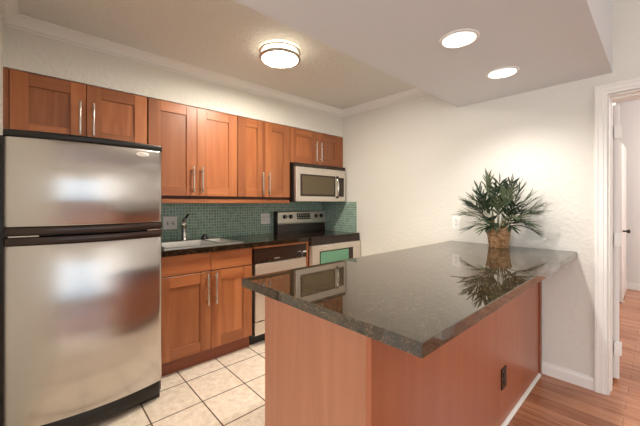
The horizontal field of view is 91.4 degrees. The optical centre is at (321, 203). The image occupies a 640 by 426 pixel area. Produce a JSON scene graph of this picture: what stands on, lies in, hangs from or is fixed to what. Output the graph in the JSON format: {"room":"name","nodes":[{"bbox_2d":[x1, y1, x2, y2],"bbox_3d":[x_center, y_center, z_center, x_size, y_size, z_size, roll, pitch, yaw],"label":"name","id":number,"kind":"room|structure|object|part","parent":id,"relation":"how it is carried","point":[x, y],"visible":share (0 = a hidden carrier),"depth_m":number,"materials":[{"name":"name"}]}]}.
{"room":"kitchen","nodes":[
{"label":"kitchen","id":0,"kind":"room"},
{"bbox_2d":[0,11,2,134],"bbox_3d":[-1.526,0.040,1.372,0.120,2.425,1.900,0,0,-43],"label":"wall","id":1,"kind":"structure","parent":0,"point":[1,23],"depth_m":1.75,"materials":[{"name":"white paint"}]},
{"bbox_2d":[3,26,342,136],"bbox_3d":[-0.934,-0.959,2.955,2.897,0.307,0.375,0,0,-43],"label":"wall","id":2,"kind":"structure","parent":0,"point":[23,51],"depth_m":2.33,"materials":[{"name":"white paint"}]},
{"bbox_2d":[0,0,428,117],"bbox_3d":[-0.297,-1.078,2.264,2.897,0.069,1.505,0,0,-43],"label":"trim","id":3,"kind":"structure","parent":2,"relation":"attached to","point":[11,18],"depth_m":2.40,"materials":[{"name":"white paint"}]},
{"bbox_2d":[87,340,264,425],"bbox_3d":[-0.286,1.303,2.178,2.997,0.100,2.395,0,0,-43],"label":"floor tile","id":4,"kind":"structure","parent":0,"point":[228,389],"depth_m":2.02,"materials":[{"name":"beige tile"}]},
{"bbox_2d":[0,129,161,425],"bbox_3d":[-1.538,0.445,2.024,0.742,1.614,0.884,0,0,-43],"label":"refrigerator","id":5,"kind":"object","parent":4,"relation":"on","point":[81,216],"visible":1,"depth_m":1.65,"materials":[{"name":"silver metal"}]},
{"bbox_3d":[-1.276,0.189,1.749,0.714,0.038,0.123,0,0,-43],"label":"handle","id":6,"kind":"part","parent":5,"relation":"part of","materials":[{"name":"black plastic"}]},
{"bbox_3d":[-1.276,-0.346,1.749,0.716,0.032,0.123,0,0,-43],"label":"trim","id":7,"kind":"part","parent":5,"relation":"part of","materials":[{"name":"black plastic"}]},
{"bbox_3d":[-1.276,0.139,1.749,0.714,0.039,0.123,0,0,-43],"label":"handle","id":8,"kind":"part","parent":5,"relation":"part of","materials":[{"name":"black plastic"}]},
{"bbox_3d":[-1.277,0.667,1.750,0.710,0.916,0.119,0,0,-43],"label":"fridge door","id":9,"kind":"part","parent":5,"relation":"part of","materials":[{"name":"silver metal"}]},
{"bbox_3d":[-1.277,-0.105,1.750,0.710,0.448,0.119,0,0,-43],"label":"freezer door","id":10,"kind":"part","parent":5,"relation":"part of","materials":[{"name":"silver metal"}]},
{"bbox_2d":[162,247,251,375],"bbox_3d":[-1.060,0.814,2.636,0.757,0.875,0.633,0,0,-43],"label":"base cabinet","id":11,"kind":"object","parent":4,"relation":"on","point":[207,310],"visible":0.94,"depth_m":2.41,"materials":[{"name":"brown wood"}]},
{"bbox_3d":[-1.015,0.835,2.321,0.217,0.444,0.006,0,0,-43],"label":"door","id":12,"kind":"part","parent":11,"relation":"part of","materials":[{"name":"brown wood"}]},
{"bbox_3d":[-1.013,1.097,2.318,0.217,0.080,0.020,0,0,-43],"label":"rail","id":13,"kind":"part","parent":11,"relation":"part of","materials":[{"name":"brown wood"}]},
{"bbox_3d":[-1.013,0.573,2.318,0.217,0.080,0.020,0,0,-43],"label":"rail","id":14,"kind":"part","parent":11,"relation":"part of","materials":[{"name":"brown wood"}]},
{"bbox_3d":[-1.013,0.453,2.318,0.384,0.144,0.020,0,0,-43],"label":"drawer","id":15,"kind":"part","parent":11,"relation":"part of","materials":[{"name":"brown wood"}]},
{"bbox_3d":[-0.874,0.663,2.405,0.014,0.244,0.041,0,0,-43],"label":"handle","id":16,"kind":"part","parent":11,"relation":"part of","materials":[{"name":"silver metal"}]},
{"bbox_3d":[-0.826,0.663,2.450,0.014,0.244,0.041,0,0,-43],"label":"handle","id":17,"kind":"part","parent":11,"relation":"part of","materials":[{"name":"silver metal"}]},
{"bbox_3d":[-0.737,0.453,2.573,0.361,0.144,0.020,0,0,-43],"label":"drawer","id":18,"kind":"part","parent":11,"relation":"part of","materials":[{"name":"brown wood"}]},
{"bbox_3d":[-0.737,0.573,2.573,0.194,0.080,0.020,0,0,-43],"label":"rail","id":19,"kind":"part","parent":11,"relation":"part of","materials":[{"name":"brown wood"}]},
{"bbox_3d":[-0.739,0.835,2.575,0.194,0.444,0.006,0,0,-43],"label":"door","id":20,"kind":"part","parent":11,"relation":"part of","materials":[{"name":"brown wood"}]},
{"bbox_3d":[-0.737,1.097,2.573,0.194,0.080,0.020,0,0,-43],"label":"rail","id":21,"kind":"part","parent":11,"relation":"part of","materials":[{"name":"brown wood"}]},
{"bbox_2d":[162,233,308,256],"bbox_3d":[-0.840,0.356,2.856,1.378,0.040,0.632,0,0,-43],"label":"countertop","id":22,"kind":"structure","parent":11,"relation":"on","point":[266,239],"depth_m":2.74,"materials":[{"name":"stone"}]},
{"bbox_2d":[180,214,188,240],"bbox_3d":[-1.178,0.210,2.703,0.072,0.238,0.207,0,0,-28],"label":"faucet","id":23,"kind":"object","parent":22,"relation":"on","point":[183,225],"visible":1,"depth_m":2.75,"materials":[{"name":"grey metal"}]},
{"bbox_3d":[-1.180,0.179,2.685,0.036,0.106,0.179,0,0,-23],"label":"spout","id":24,"kind":"part","parent":23,"relation":"part of","materials":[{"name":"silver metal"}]},
{"bbox_2d":[162,237,242,249],"bbox_3d":[-1.060,0.412,2.631,0.630,0.165,0.470,0,0,-43],"label":"sink","id":25,"kind":"object","parent":22,"relation":"in","point":[167,245],"visible":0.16,"depth_m":2.70,"materials":[{"name":"silver metal"}]},
{"bbox_3d":[-1.111,0.412,2.554,0.390,0.165,0.365,0,0,-43],"label":"bowl","id":26,"kind":"part","parent":25,"relation":"part of","materials":[{"name":"silver metal"}]},
{"bbox_3d":[-0.888,0.397,2.759,0.145,0.135,0.365,0,0,-43],"label":"bowl","id":27,"kind":"part","parent":25,"relation":"part of","materials":[{"name":"silver metal"}]},
{"bbox_2d":[249,243,305,344],"bbox_3d":[-0.559,0.822,3.099,0.594,0.858,0.610,0,0,-43],"label":"dishwasher","id":28,"kind":"object","parent":4,"relation":"on","point":[287,257],"visible":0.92,"depth_m":2.79,"materials":[{"name":"silver metal"}]},
{"bbox_3d":[-0.374,1.098,2.909,0.572,0.114,0.030,0,0,-43],"label":"access panel","id":29,"kind":"part","parent":28,"relation":"part of","materials":[{"name":"silver metal"}]},
{"bbox_3d":[-0.376,0.459,2.901,0.586,0.133,0.039,0,0,-43],"label":"control panel","id":30,"kind":"part","parent":28,"relation":"part of","materials":[{"name":"black ceramic"}]},
{"bbox_3d":[-0.372,0.781,2.906,0.572,0.500,0.036,0,0,-43],"label":"door panel","id":31,"kind":"part","parent":28,"relation":"part of","materials":[{"name":"silver metal"}]},
{"bbox_2d":[252,241,308,266],"bbox_3d":[-0.554,0.813,3.109,0.615,0.875,0.602,0,0,-43],"label":"filler panel","id":32,"kind":"object","parent":4,"relation":"on","point":[307,242],"visible":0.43,"depth_m":2.97,"materials":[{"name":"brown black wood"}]},
{"bbox_2d":[274,210,360,265],"bbox_3d":[-0.028,0.673,3.543,0.747,1.160,0.714,0,0,-43],"label":"range","id":33,"kind":"object","parent":4,"relation":"on","point":[324,246],"visible":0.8,"depth_m":3.49,"materials":[{"name":"silver metal"}]},
{"bbox_2d":[279,230,359,239],"bbox_3d":[-0.026,0.348,3.544,0.743,0.022,0.570,0,0,-43],"label":"cooktop","id":34,"kind":"object","parent":33,"relation":"in","point":[316,234],"depth_m":3.49,"materials":[{"name":"black glass"}]},
{"bbox_3d":[0.165,0.726,3.337,0.733,0.604,0.051,0,0,-43],"label":"oven door","id":35,"kind":"part","parent":33,"relation":"part of","materials":[{"name":"silver metal"}]},
{"bbox_3d":[0.200,0.458,3.301,0.560,0.018,0.049,0,0,-43],"label":"oven handle","id":36,"kind":"part","parent":33,"relation":"part of","materials":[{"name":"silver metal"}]},
{"bbox_2d":[265,281,541,425],"bbox_3d":[0.692,0.814,1.849,2.002,0.876,0.616,0,0,-43],"label":"base cabinet","id":37,"kind":"object","parent":4,"relation":"on","point":[319,371],"visible":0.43,"depth_m":1.26,"materials":[{"name":"brown wood"}]},
{"bbox_3d":[-0.050,0.813,1.191,0.021,0.875,0.578,0,0,-43],"label":"panel","id":38,"kind":"part","parent":37,"relation":"part of","materials":[{"name":"brown wood"}]},
{"bbox_2d":[242,241,576,358],"bbox_3d":[0.706,0.355,1.780,2.076,0.038,0.887,0,0,-43],"label":"countertop","id":39,"kind":"structure","parent":37,"relation":"on","point":[414,301],"depth_m":1.26,"materials":[{"name":"stone"}]},
{"bbox_2d":[453,168,552,247],"bbox_3d":[1.294,0.030,2.322,0.472,0.611,0.696,0,0,-43],"label":"potted palm","id":40,"kind":"object","parent":39,"relation":"on","point":[498,237],"visible":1,"depth_m":2.31,"materials":[{"name":"plant"}]},
{"bbox_2d":[487,227,511,247],"bbox_3d":[1.367,0.261,2.407,0.184,0.150,0.184,0,0,-43],"label":"basket","id":41,"kind":"object","parent":40,"relation":"attached to","point":[499,239],"depth_m":2.35,"materials":[{"name":"wicker"}]},
{"bbox_3d":[0.862,0.813,1.624,1.948,0.875,0.021,0,0,-43],"label":"long panel","id":42,"kind":"part","parent":37,"relation":"part of","materials":[{"name":"brown wood"}]},
{"bbox_2d":[501,365,506,390],"bbox_3d":[1.031,0.983,1.758,0.078,0.116,0.009,0,0,-43],"label":"wall outlet","id":43,"kind":"object","parent":37,"relation":"attached to","point":[504,369],"visible":1,"depth_m":1.75,"materials":[{"name":"black plastic"}]},
{"bbox_2d":[18,0,415,109],"bbox_3d":[-0.468,-1.142,2.507,3.217,0.060,1.905,0,0,-43],"label":"ceiling","id":44,"kind":"structure","parent":0,"point":[225,37],"depth_m":2.12,"materials":[{"name":"white paint"}]},
{"bbox_2d":[259,41,300,68],"bbox_3d":[-0.299,-1.075,2.261,0.298,0.072,0.298,0,0,-43],"label":"ceiling light","id":45,"kind":"object","parent":44,"relation":"attached to","point":[275,54],"visible":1,"depth_m":2.21,"materials":[{"name":"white glass"}]},
{"bbox_3d":[-0.299,-1.081,2.261,0.256,0.060,0.256,0,0,-43],"label":"glass","id":46,"kind":"part","parent":45,"relation":"part of","materials":[{"name":"white glass"}]},
{"bbox_2d":[262,51,297,65],"bbox_3d":[-0.299,-1.049,2.261,0.257,0.006,0.257,0,0,-43],"label":"diffuser","id":47,"kind":"object","parent":45,"relation":"attached to","point":[269,58],"depth_m":2.25,"materials":[{"name":"white glass"}]},
{"bbox_2d":[234,0,612,106],"bbox_3d":[-0.322,-1.173,0.666,5.100,0.648,1.000,0,0,-43],"label":"ceiling beam","id":48,"kind":"structure","parent":0,"point":[551,42],"depth_m":1.62,"materials":[{"name":"white paint"}]},
{"bbox_2d":[439,28,479,48],"bbox_3d":[0.711,-0.896,1.611,0.194,0.106,0.194,0,0,-43],"label":"recessed light","id":49,"kind":"object","parent":48,"relation":"attached to","point":[459,38],"visible":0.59,"depth_m":1.66,"materials":[{"name":"white paint"}]},
{"bbox_2d":[485,66,519,78],"bbox_3d":[1.173,-0.896,2.024,0.194,0.106,0.194,0,0,-43],"label":"recessed light","id":50,"kind":"object","parent":48,"relation":"attached to","point":[506,71],"visible":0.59,"depth_m":2.07,"materials":[{"name":"white paint"}]},
{"bbox_2d":[322,0,639,376],"bbox_3d":[2.481,-0.122,1.529,0.208,2.750,7.100,0,0,-43],"label":"wall","id":51,"kind":"structure","parent":0,"point":[407,164],"depth_m":2.50,"materials":[{"name":"white paint"}]},
{"bbox_2d":[452,216,460,228],"bbox_3d":[1.199,0.170,2.771,0.009,0.112,0.075,0,0,-43],"label":"wall outlet","id":52,"kind":"object","parent":51,"relation":"attached to","point":[456,220],"visible":1,"depth_m":2.77,"materials":[{"name":"white plastic"}]},
{"bbox_2d":[542,361,593,390],"bbox_3d":[1.726,1.209,2.196,0.014,0.088,0.304,0,0,-43],"label":"baseboard","id":53,"kind":"structure","parent":51,"relation":"attached to","point":[574,377],"depth_m":2.18,"materials":[{"name":"white paint"}]},
{"bbox_2d":[594,77,639,394],"bbox_3d":[2.216,0.236,1.813,0.232,2.033,0.937,0,0,-43],"label":"door frame","id":54,"kind":"structure","parent":51,"relation":"attached to","point":[601,92],"depth_m":2.05,"materials":[{"name":"white paint"}]},
{"bbox_2d":[613,105,621,378],"bbox_3d":[2.295,0.268,2.469,0.047,1.914,0.785,0,0,38],"label":"door","id":55,"kind":"structure","parent":51,"relation":"in","point":[617,129],"depth_m":2.18,"materials":[{"name":"white paint"}]},
{"bbox_2d":[507,289,639,425],"bbox_3d":[1.880,1.303,1.043,8.850,0.100,7.200,0,0,-43],"label":"floor","id":56,"kind":"structure","parent":0,"point":[552,401],"depth_m":2.01,"materials":[{"name":"brown wood"}]},
{"bbox_2d":[619,142,630,302],"bbox_3d":[4.055,0.243,4.150,0.740,2.020,0.107,0,0,-43],"label":"door","id":57,"kind":"structure","parent":56,"relation":"on","point":[622,150],"depth_m":3.96,"materials":[{"name":"white paint"}]},
{"bbox_2d":[616,99,639,283],"bbox_3d":[5.097,-0.122,4.009,0.100,2.750,7.200,0,0,-43],"label":"wall","id":58,"kind":"structure","parent":0,"point":[629,111],"depth_m":4.54,"materials":[{"name":"white paint"}]},
{"bbox_2d":[626,282,639,289],"bbox_3d":[5.088,1.208,3.933,0.014,0.090,7.100,0,0,-43],"label":"baseboard","id":59,"kind":"structure","parent":58,"relation":"attached to","point":[633,286],"depth_m":4.53,"materials":[{"name":"white paint"}]},
{"bbox_3d":[-1.072,0.040,3.164,3.217,2.425,0.120,0,0,-43],"label":"wall","id":60,"kind":"structure","parent":0,"visible":0},
{"bbox_2d":[3,67,146,143],"bbox_3d":[-1.700,-0.605,2.210,0.760,0.396,0.412,0,0,-43],"label":"upper cabinet","id":61,"kind":"object","parent":60,"relation":"attached to","point":[32,102],"visible":0.84,"depth_m":2.04,"materials":[{"name":"brown wood"}]},
{"bbox_3d":[-1.723,-0.603,1.982,0.198,0.228,0.006,0,0,-43],"label":"door","id":62,"kind":"part","parent":61,"relation":"part of","materials":[{"name":"brown wood"}]},
{"bbox_3d":[-1.721,-0.449,1.980,0.198,0.080,0.020,0,0,-43],"label":"rail","id":63,"kind":"part","parent":61,"relation":"part of","materials":[{"name":"brown wood"}]},
{"bbox_3d":[-1.721,-0.757,1.980,0.198,0.080,0.020,0,0,-43],"label":"rail","id":64,"kind":"part","parent":61,"relation":"part of","materials":[{"name":"brown wood"}]},
{"bbox_3d":[-1.592,-0.562,2.058,0.014,0.220,0.041,0,0,-43],"label":"handle","id":65,"kind":"part","parent":61,"relation":"part of","materials":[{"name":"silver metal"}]},
{"bbox_3d":[-1.539,-0.562,2.106,0.014,0.220,0.041,0,0,-43],"label":"handle","id":66,"kind":"part","parent":61,"relation":"part of","materials":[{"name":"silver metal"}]},
{"bbox_3d":[-1.452,-0.603,2.231,0.198,0.228,0.006,0,0,-43],"label":"door","id":67,"kind":"part","parent":61,"relation":"part of","materials":[{"name":"brown wood"}]},
{"bbox_3d":[-1.450,-0.449,2.229,0.198,0.080,0.020,0,0,-43],"label":"rail","id":68,"kind":"part","parent":61,"relation":"part of","materials":[{"name":"brown wood"}]},
{"bbox_3d":[-1.450,-0.757,2.229,0.198,0.080,0.020,0,0,-43],"label":"rail","id":69,"kind":"part","parent":61,"relation":"part of","materials":[{"name":"brown wood"}]},
{"bbox_2d":[161,202,321,240],"bbox_3d":[-0.784,0.243,3.343,2.150,0.820,0.008,0,0,-43],"label":"wall","id":70,"kind":"structure","parent":60,"relation":"attached to","point":[210,219],"depth_m":3.15,"materials":[{"name":"green tile"}]},
{"bbox_2d":[163,216,176,229],"bbox_3d":[-1.353,0.177,2.800,0.120,0.116,0.018,0,0,-43],"label":"light switch","id":71,"kind":"object","parent":70,"relation":"attached to","point":[168,222],"visible":1,"depth_m":2.80,"materials":[{"name":"white plastic"}]},
{"bbox_2d":[147,97,236,199],"bbox_3d":[-1.146,-0.419,2.720,0.733,0.768,0.412,0,0,-43],"label":"upper cabinet","id":72,"kind":"object","parent":70,"relation":"attached to","point":[199,152],"visible":0.89,"depth_m":2.58,"materials":[{"name":"brown wood"}]},
{"bbox_3d":[-1.179,-0.429,2.484,0.195,0.576,0.006,0,0,-43],"label":"door","id":73,"kind":"part","parent":72,"relation":"part of","materials":[{"name":"brown wood"}]},
{"bbox_3d":[-1.177,-0.757,2.482,0.195,0.080,0.020,0,0,-43],"label":"rail","id":74,"kind":"part","parent":72,"relation":"part of","materials":[{"name":"brown wood"}]},
{"bbox_3d":[-1.177,-0.101,2.482,0.195,0.080,0.020,0,0,-43],"label":"rail","id":75,"kind":"part","parent":72,"relation":"part of","materials":[{"name":"brown wood"}]},
{"bbox_3d":[-1.048,-0.197,2.558,0.014,0.220,0.041,0,0,-43],"label":"handle","id":76,"kind":"part","parent":72,"relation":"part of","materials":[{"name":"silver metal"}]},
{"bbox_3d":[-0.995,-0.197,2.607,0.014,0.220,0.041,0,0,-43],"label":"handle","id":77,"kind":"part","parent":72,"relation":"part of","materials":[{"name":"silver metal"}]},
{"bbox_3d":[-0.909,-0.429,2.732,0.198,0.576,0.006,0,0,-43],"label":"door","id":78,"kind":"part","parent":72,"relation":"part of","materials":[{"name":"brown wood"}]},
{"bbox_3d":[-0.907,-0.101,2.730,0.198,0.080,0.020,0,0,-43],"label":"rail","id":79,"kind":"part","parent":72,"relation":"part of","materials":[{"name":"brown wood"}]},
{"bbox_3d":[-0.907,-0.757,2.730,0.198,0.080,0.020,0,0,-43],"label":"rail","id":80,"kind":"part","parent":72,"relation":"part of","materials":[{"name":"brown wood"}]},
{"bbox_2d":[162,199,288,202],"bbox_3d":[-0.941,-0.018,2.938,1.330,0.033,0.351,0,0,-43],"label":"rail","id":81,"kind":"object","parent":72,"relation":"attached to","point":[163,200],"visible":0.79,"depth_m":2.73,"materials":[{"name":"brown wood"}]},
{"bbox_2d":[232,116,289,199],"bbox_3d":[-0.656,-0.419,3.172,0.593,0.768,0.412,0,0,-43],"label":"upper cabinet","id":82,"kind":"object","parent":70,"relation":"attached to","point":[263,148],"visible":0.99,"depth_m":3.03,"materials":[{"name":"brown wood"}]},
{"bbox_3d":[-0.665,-0.429,2.957,0.117,0.576,0.006,0,0,-43],"label":"door","id":83,"kind":"part","parent":82,"relation":"part of","materials":[{"name":"brown wood"}]},
{"bbox_3d":[-0.663,-0.101,2.955,0.117,0.080,0.020,0,0,-43],"label":"rail","id":84,"kind":"part","parent":82,"relation":"part of","materials":[{"name":"brown wood"}]},
{"bbox_3d":[-0.663,-0.757,2.955,0.117,0.080,0.020,0,0,-43],"label":"rail","id":85,"kind":"part","parent":82,"relation":"part of","materials":[{"name":"brown wood"}]},
{"bbox_3d":[-0.511,-0.192,3.054,0.014,0.216,0.041,0,0,-43],"label":"handle","id":86,"kind":"part","parent":82,"relation":"part of","materials":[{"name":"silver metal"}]},
{"bbox_3d":[-0.447,-0.429,3.158,0.136,0.576,0.006,0,0,-43],"label":"door","id":87,"kind":"part","parent":82,"relation":"part of","materials":[{"name":"brown wood"}]},
{"bbox_3d":[-0.445,-0.101,3.156,0.136,0.080,0.020,0,0,-43],"label":"rail","id":88,"kind":"part","parent":82,"relation":"part of","materials":[{"name":"brown wood"}]},
{"bbox_3d":[-0.445,-0.757,3.156,0.136,0.080,0.020,0,0,-43],"label":"rail","id":89,"kind":"part","parent":82,"relation":"part of","materials":[{"name":"brown wood"}]},
{"bbox_2d":[261,213,269,223],"bbox_3d":[-0.621,0.171,3.481,0.118,0.118,0.009,0,0,-43],"label":"wall outlet","id":90,"kind":"object","parent":70,"relation":"attached to","point":[265,217],"visible":1,"depth_m":3.48,"materials":[{"name":"white plastic"}]},
{"bbox_2d":[290,127,342,166],"bbox_3d":[-0.143,-0.616,3.645,0.795,0.374,0.412,0,0,-43],"label":"upper cabinet","id":91,"kind":"object","parent":60,"relation":"attached to","point":[309,147],"visible":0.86,"depth_m":3.48,"materials":[{"name":"brown wood"}]},
{"bbox_3d":[-0.192,-0.614,3.394,0.212,0.206,0.006,0,0,-43],"label":"door","id":92,"kind":"part","parent":91,"relation":"part of","materials":[{"name":"brown wood"}]},
{"bbox_3d":[-0.190,-0.471,3.392,0.212,0.080,0.020,0,0,-43],"label":"rail","id":93,"kind":"part","parent":91,"relation":"part of","materials":[{"name":"brown wood"}]},
{"bbox_3d":[-0.190,-0.757,3.392,0.212,0.080,0.020,0,0,-43],"label":"rail","id":94,"kind":"part","parent":91,"relation":"part of","materials":[{"name":"brown wood"}]},
{"bbox_2d":[289,162,344,201],"bbox_3d":[-0.125,-0.221,3.609,0.760,0.408,0.486,0,0,-43],"label":"microwave","id":95,"kind":"object","parent":91,"relation":"attached to","point":[308,182],"visible":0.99,"depth_m":3.39,"materials":[{"name":"silver metal"}]},
{"bbox_3d":[-0.046,-0.202,3.428,0.610,0.365,0.032,0,0,-43],"label":"door","id":96,"kind":"part","parent":95,"relation":"part of","materials":[{"name":"silver metal"}]},
{"bbox_3d":[0.229,-0.202,3.683,0.136,0.365,0.030,0,0,-43],"label":"control panel","id":97,"kind":"part","parent":95,"relation":"part of","materials":[{"name":"silver metal"}]},
{"bbox_3d":[-0.002,-0.574,3.523,0.014,0.222,0.041,0,0,-43],"label":"handle","id":98,"kind":"part","parent":91,"relation":"part of","materials":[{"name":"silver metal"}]},
{"bbox_3d":[0.083,-0.614,3.647,0.194,0.206,0.006,0,0,-43],"label":"door","id":99,"kind":"part","parent":91,"relation":"part of","materials":[{"name":"brown wood"}]},
{"bbox_3d":[0.085,-0.471,3.644,0.194,0.080,0.020,0,0,-43],"label":"rail","id":100,"kind":"part","parent":91,"relation":"part of","materials":[{"name":"brown wood"}]},
{"bbox_3d":[0.085,-0.757,3.644,0.194,0.080,0.020,0,0,-43],"label":"rail","id":101,"kind":"part","parent":91,"relation":"part of","materials":[{"name":"brown wood"}]}
]}

